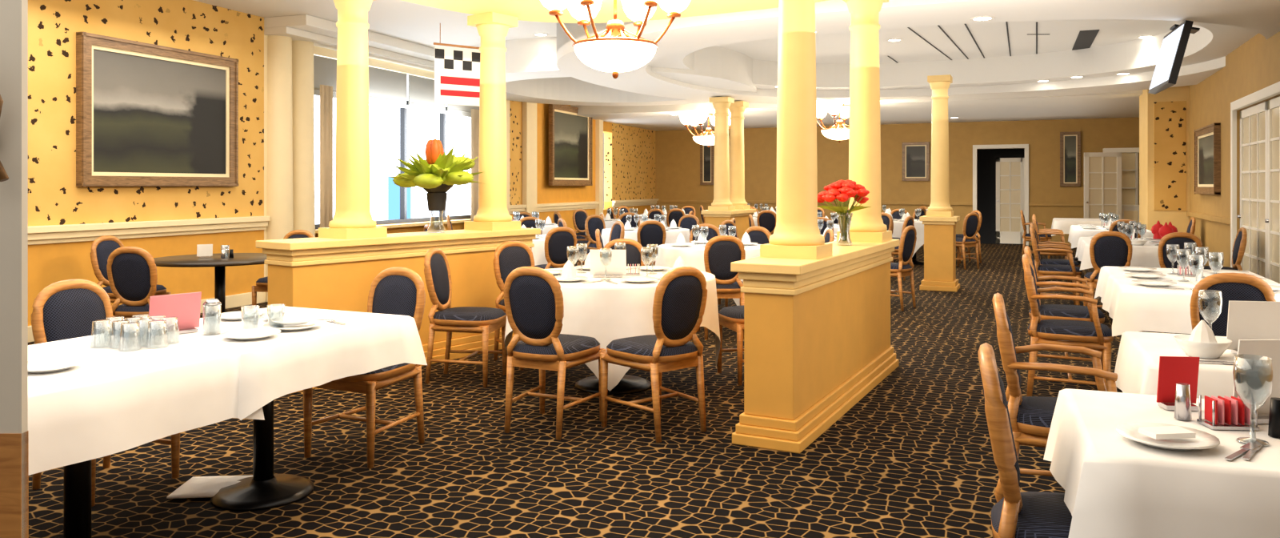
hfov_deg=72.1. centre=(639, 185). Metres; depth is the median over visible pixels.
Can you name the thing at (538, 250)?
table
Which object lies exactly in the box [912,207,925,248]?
chair
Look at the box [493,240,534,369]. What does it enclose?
chair
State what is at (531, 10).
soffit
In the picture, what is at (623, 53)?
chandelier
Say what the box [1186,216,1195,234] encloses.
chair
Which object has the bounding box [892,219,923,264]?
table
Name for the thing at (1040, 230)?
chair
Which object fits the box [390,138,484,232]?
vase
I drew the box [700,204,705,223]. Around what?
chair
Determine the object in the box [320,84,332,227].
curtain
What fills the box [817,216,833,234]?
chair
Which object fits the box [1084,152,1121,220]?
door
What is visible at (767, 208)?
tableware at the back
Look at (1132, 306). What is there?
table
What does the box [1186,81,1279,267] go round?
trim
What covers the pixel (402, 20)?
ceiling
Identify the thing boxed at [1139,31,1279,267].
wall
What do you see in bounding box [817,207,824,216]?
chair
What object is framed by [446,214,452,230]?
chair
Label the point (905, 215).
tableware at the back
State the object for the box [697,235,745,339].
chair
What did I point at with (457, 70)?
banner
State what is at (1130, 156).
shelving unit
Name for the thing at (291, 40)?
trim
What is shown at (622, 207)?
chair
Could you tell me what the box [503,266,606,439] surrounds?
chair
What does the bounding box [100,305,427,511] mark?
table
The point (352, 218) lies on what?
partition column
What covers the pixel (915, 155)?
picture
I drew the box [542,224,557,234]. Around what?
table
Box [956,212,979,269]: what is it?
chair
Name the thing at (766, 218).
chair
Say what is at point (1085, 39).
ceiling vent slots
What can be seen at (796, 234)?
partition column
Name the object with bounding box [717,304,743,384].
chair
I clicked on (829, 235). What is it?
chair
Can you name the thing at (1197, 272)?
tableware
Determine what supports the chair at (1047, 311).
on the floor
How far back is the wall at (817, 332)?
4.75 m
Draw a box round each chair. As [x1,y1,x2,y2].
[31,278,179,506]
[90,235,170,330]
[106,246,157,331]
[251,229,314,308]
[303,266,425,467]
[424,224,432,231]
[424,247,507,387]
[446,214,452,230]
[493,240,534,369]
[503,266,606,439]
[512,211,532,220]
[520,216,542,234]
[534,226,576,268]
[553,211,585,240]
[557,217,591,259]
[572,208,588,239]
[574,213,603,266]
[577,220,624,265]
[584,214,605,249]
[595,228,603,249]
[600,266,707,442]
[603,238,645,266]
[606,207,615,218]
[616,205,629,217]
[618,212,639,227]
[636,220,666,264]
[647,208,663,221]
[666,208,684,226]
[678,214,699,233]
[681,205,695,215]
[689,223,727,307]
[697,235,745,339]
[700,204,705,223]
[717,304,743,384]
[720,220,738,238]
[744,225,771,243]
[748,214,754,227]
[756,209,775,234]
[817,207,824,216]
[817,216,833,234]
[824,228,834,242]
[830,211,839,223]
[880,212,892,262]
[880,212,899,262]
[890,208,916,253]
[890,225,916,310]
[891,216,914,279]
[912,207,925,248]
[920,205,927,215]
[956,210,982,263]
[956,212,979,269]
[978,342,1071,537]
[992,292,1117,475]
[1020,209,1051,260]
[1021,253,1113,395]
[1024,245,1104,376]
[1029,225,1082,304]
[1030,222,1079,304]
[1032,214,1069,259]
[1032,216,1071,281]
[1083,231,1132,307]
[1108,219,1140,238]
[1157,232,1203,268]
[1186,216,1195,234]
[1189,272,1275,335]
[1202,227,1247,270]
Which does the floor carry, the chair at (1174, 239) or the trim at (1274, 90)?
the chair at (1174, 239)
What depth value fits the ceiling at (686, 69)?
12.49 m
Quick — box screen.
[1148,20,1199,94]
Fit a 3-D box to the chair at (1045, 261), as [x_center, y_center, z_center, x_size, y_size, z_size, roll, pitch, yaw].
[4.816,0.893,10.224,0.518,0.918,0.507,0,0,24]
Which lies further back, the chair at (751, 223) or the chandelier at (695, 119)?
the chandelier at (695, 119)
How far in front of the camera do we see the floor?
4.31 m
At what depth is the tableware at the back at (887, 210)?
18.09 m
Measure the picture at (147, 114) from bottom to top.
1.407 m
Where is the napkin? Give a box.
[166,475,252,498]
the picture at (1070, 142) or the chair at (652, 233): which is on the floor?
the chair at (652, 233)
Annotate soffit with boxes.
[401,0,828,23]
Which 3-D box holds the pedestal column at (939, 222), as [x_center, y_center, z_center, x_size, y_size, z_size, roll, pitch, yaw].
[3.924,-0.040,11.512,0.460,2.780,0.460,0,0,24]
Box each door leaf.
[996,157,1024,243]
[1237,100,1267,278]
[1264,96,1279,283]
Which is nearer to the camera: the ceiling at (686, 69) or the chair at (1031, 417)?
the chair at (1031, 417)
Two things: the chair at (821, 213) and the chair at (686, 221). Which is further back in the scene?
the chair at (821, 213)
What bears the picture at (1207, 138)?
attached to the wall at (1169, 118)
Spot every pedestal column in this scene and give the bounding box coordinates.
[701,96,755,240]
[919,74,959,291]
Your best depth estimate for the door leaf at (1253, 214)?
9.40 m
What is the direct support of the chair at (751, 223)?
on the floor
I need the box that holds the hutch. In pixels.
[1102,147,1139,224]
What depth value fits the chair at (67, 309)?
4.04 m
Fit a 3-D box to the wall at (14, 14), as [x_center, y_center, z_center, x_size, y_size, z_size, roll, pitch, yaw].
[-1.371,-0.300,1.590,0.507,3.300,0.056,0,0,0]
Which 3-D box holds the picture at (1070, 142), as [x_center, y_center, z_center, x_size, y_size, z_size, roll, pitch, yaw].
[9.569,-0.590,19.564,0.416,1.216,0.060,0,0,24]
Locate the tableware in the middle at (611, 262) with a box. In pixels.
[546,242,686,283]
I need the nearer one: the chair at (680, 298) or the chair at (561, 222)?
the chair at (680, 298)
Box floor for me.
[28,243,1191,537]
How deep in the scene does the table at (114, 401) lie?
2.94 m
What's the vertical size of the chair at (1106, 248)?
0.918 m
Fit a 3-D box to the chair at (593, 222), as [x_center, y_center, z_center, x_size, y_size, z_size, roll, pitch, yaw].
[-0.538,0.893,13.032,0.452,0.918,0.518,0,0,-39]
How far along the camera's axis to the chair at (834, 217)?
16.08 m
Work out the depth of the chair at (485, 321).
6.01 m
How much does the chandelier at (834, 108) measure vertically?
0.676 m
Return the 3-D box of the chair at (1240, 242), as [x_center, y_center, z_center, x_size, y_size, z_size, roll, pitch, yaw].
[6.096,0.893,9.312,0.518,0.918,0.452,0,0,24]
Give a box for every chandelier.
[540,0,691,78]
[679,112,730,147]
[816,101,849,142]
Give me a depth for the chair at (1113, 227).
11.36 m
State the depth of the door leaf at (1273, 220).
8.66 m
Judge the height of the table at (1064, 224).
0.744 m
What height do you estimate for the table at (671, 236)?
0.744 m
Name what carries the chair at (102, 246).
on the floor
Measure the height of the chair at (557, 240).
0.918 m
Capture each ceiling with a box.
[193,0,1182,63]
[460,0,1279,130]
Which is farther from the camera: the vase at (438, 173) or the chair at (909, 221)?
the chair at (909, 221)
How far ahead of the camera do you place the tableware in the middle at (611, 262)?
5.83 m
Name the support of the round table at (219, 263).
on the floor
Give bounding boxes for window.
[313,55,479,232]
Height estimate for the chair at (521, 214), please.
0.918 m
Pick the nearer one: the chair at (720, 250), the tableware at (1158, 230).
the chair at (720, 250)
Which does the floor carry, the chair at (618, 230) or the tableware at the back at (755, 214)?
the chair at (618, 230)
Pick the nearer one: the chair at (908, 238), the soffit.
the soffit
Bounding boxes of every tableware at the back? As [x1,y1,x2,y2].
[512,211,555,224]
[516,219,558,239]
[600,208,651,220]
[617,213,681,230]
[640,204,688,215]
[668,224,757,247]
[749,203,776,211]
[752,206,775,217]
[820,220,840,238]
[884,204,891,213]
[888,208,921,221]
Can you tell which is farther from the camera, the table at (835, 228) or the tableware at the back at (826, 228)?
the table at (835, 228)
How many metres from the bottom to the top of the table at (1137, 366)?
0.744 m
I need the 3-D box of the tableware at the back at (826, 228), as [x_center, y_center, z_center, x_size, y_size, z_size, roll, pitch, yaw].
[2.032,0.503,10.391,0.900,0.200,0.900,0,0,24]
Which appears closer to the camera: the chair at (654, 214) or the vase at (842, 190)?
the vase at (842, 190)
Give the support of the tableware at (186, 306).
on the table at (272, 367)
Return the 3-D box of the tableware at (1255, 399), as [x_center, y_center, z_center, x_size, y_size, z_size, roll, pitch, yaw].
[1.399,0.498,2.191,0.616,0.211,0.321,0,0,-39]
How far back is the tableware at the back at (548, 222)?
13.60 m
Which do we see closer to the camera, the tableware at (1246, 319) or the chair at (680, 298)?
the tableware at (1246, 319)
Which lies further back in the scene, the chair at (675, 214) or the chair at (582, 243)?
the chair at (675, 214)
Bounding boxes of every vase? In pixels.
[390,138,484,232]
[817,179,870,244]
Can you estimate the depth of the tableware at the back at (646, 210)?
18.15 m
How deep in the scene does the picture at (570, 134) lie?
18.06 m
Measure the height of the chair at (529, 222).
0.918 m
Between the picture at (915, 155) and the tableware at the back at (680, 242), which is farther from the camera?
the picture at (915, 155)
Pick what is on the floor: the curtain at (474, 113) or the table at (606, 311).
the table at (606, 311)
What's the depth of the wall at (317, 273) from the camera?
6.32 m
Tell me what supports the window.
in the wall at (54, 198)
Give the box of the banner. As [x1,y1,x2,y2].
[433,23,480,106]
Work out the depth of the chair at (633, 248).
7.20 m
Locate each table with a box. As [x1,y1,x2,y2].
[28,333,264,537]
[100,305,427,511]
[153,252,267,314]
[504,266,720,394]
[532,234,578,265]
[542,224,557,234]
[584,218,657,235]
[600,227,690,265]
[637,214,667,227]
[655,242,761,305]
[752,216,757,225]
[832,224,839,234]
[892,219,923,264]
[1043,388,1279,537]
[1051,217,1113,263]
[1068,224,1153,247]
[1075,236,1160,269]
[1094,265,1279,335]
[1114,331,1236,398]
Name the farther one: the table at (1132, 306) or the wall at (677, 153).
the wall at (677, 153)
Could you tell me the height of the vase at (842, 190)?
0.439 m
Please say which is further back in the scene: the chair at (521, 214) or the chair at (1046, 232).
the chair at (521, 214)
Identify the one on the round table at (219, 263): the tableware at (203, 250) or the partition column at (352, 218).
the tableware at (203, 250)
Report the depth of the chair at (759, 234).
9.44 m
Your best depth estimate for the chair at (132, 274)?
6.32 m
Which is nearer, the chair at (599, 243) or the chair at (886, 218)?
the chair at (599, 243)
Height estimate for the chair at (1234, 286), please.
0.918 m
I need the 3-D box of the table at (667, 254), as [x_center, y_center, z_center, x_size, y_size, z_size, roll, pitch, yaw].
[0.745,0.978,8.889,1.169,0.744,1.169,0,0,-17]
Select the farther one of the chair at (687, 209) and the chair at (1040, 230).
the chair at (687, 209)
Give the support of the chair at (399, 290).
on the floor
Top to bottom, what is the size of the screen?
0.575 m
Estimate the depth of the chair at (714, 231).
10.03 m
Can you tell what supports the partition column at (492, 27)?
on the wall at (317, 273)
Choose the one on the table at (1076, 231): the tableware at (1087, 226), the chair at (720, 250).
the tableware at (1087, 226)
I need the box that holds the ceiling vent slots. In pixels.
[888,21,1099,62]
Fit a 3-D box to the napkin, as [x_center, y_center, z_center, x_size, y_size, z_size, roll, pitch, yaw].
[-1.865,1.322,3.908,0.342,0.032,0.264,0,0,-4]
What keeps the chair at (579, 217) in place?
on the floor
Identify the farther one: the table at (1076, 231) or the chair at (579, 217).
the chair at (579, 217)
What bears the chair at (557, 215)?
on the floor
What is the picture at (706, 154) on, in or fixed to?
attached to the wall at (677, 153)
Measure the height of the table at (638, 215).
0.744 m
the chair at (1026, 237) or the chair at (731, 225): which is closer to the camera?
the chair at (731, 225)
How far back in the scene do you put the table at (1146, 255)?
8.85 m
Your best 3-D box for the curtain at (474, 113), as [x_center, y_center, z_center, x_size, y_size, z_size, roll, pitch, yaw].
[-2.711,-0.339,14.375,0.043,1.810,0.231,0,0,19]
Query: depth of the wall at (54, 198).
9.06 m
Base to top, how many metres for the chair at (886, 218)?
0.918 m
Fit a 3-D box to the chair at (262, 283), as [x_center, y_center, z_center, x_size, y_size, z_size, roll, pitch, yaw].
[-3.390,0.893,8.440,0.452,0.918,0.518,0,0,9]
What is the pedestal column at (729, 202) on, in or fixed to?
on the floor
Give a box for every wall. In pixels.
[0,0,28,537]
[28,0,655,325]
[256,227,540,393]
[655,116,1139,244]
[730,239,899,452]
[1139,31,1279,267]
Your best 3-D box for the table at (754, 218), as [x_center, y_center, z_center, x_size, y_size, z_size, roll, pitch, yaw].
[2.599,0.978,16.834,1.298,0.744,1.298,0,0,44]
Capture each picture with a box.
[76,31,238,186]
[548,104,592,185]
[700,144,714,184]
[902,141,929,180]
[1060,131,1080,186]
[1194,122,1220,195]
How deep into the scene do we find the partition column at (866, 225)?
6.32 m
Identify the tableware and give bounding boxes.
[28,313,179,372]
[148,291,346,339]
[196,244,233,257]
[1076,212,1143,229]
[1088,220,1177,245]
[1116,339,1279,459]
[1118,242,1279,292]
[1173,289,1279,363]
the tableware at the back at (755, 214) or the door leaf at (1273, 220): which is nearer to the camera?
the door leaf at (1273, 220)
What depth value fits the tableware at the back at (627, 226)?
12.04 m
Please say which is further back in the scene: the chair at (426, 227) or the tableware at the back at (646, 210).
the tableware at the back at (646, 210)
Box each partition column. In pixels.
[318,0,387,239]
[464,12,520,230]
[760,0,832,259]
[836,0,891,242]
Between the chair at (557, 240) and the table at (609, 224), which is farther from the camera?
the table at (609, 224)
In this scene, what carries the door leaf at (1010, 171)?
in the wall at (677, 153)
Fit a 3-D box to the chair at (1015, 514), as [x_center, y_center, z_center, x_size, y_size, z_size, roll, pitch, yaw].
[1.170,0.893,2.323,0.518,0.918,0.452,0,0,20]
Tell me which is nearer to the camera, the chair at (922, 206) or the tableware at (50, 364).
the tableware at (50, 364)
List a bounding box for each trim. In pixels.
[28,14,658,342]
[656,144,1139,246]
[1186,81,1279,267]
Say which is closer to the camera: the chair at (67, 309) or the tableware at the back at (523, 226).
the chair at (67, 309)
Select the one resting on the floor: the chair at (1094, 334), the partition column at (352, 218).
the chair at (1094, 334)
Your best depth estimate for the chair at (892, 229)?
14.30 m
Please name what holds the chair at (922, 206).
on the floor
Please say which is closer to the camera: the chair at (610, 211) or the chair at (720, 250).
the chair at (720, 250)
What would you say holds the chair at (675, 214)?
on the floor
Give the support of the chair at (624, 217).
on the floor
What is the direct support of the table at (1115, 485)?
on the floor
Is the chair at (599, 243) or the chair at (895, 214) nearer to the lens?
the chair at (599, 243)
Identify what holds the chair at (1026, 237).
on the floor
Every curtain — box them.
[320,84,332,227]
[471,108,479,220]
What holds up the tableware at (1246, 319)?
on the table at (1137, 366)
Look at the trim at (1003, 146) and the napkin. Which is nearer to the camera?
the napkin
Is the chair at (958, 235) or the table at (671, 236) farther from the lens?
the chair at (958, 235)
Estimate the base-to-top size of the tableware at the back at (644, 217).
0.200 m

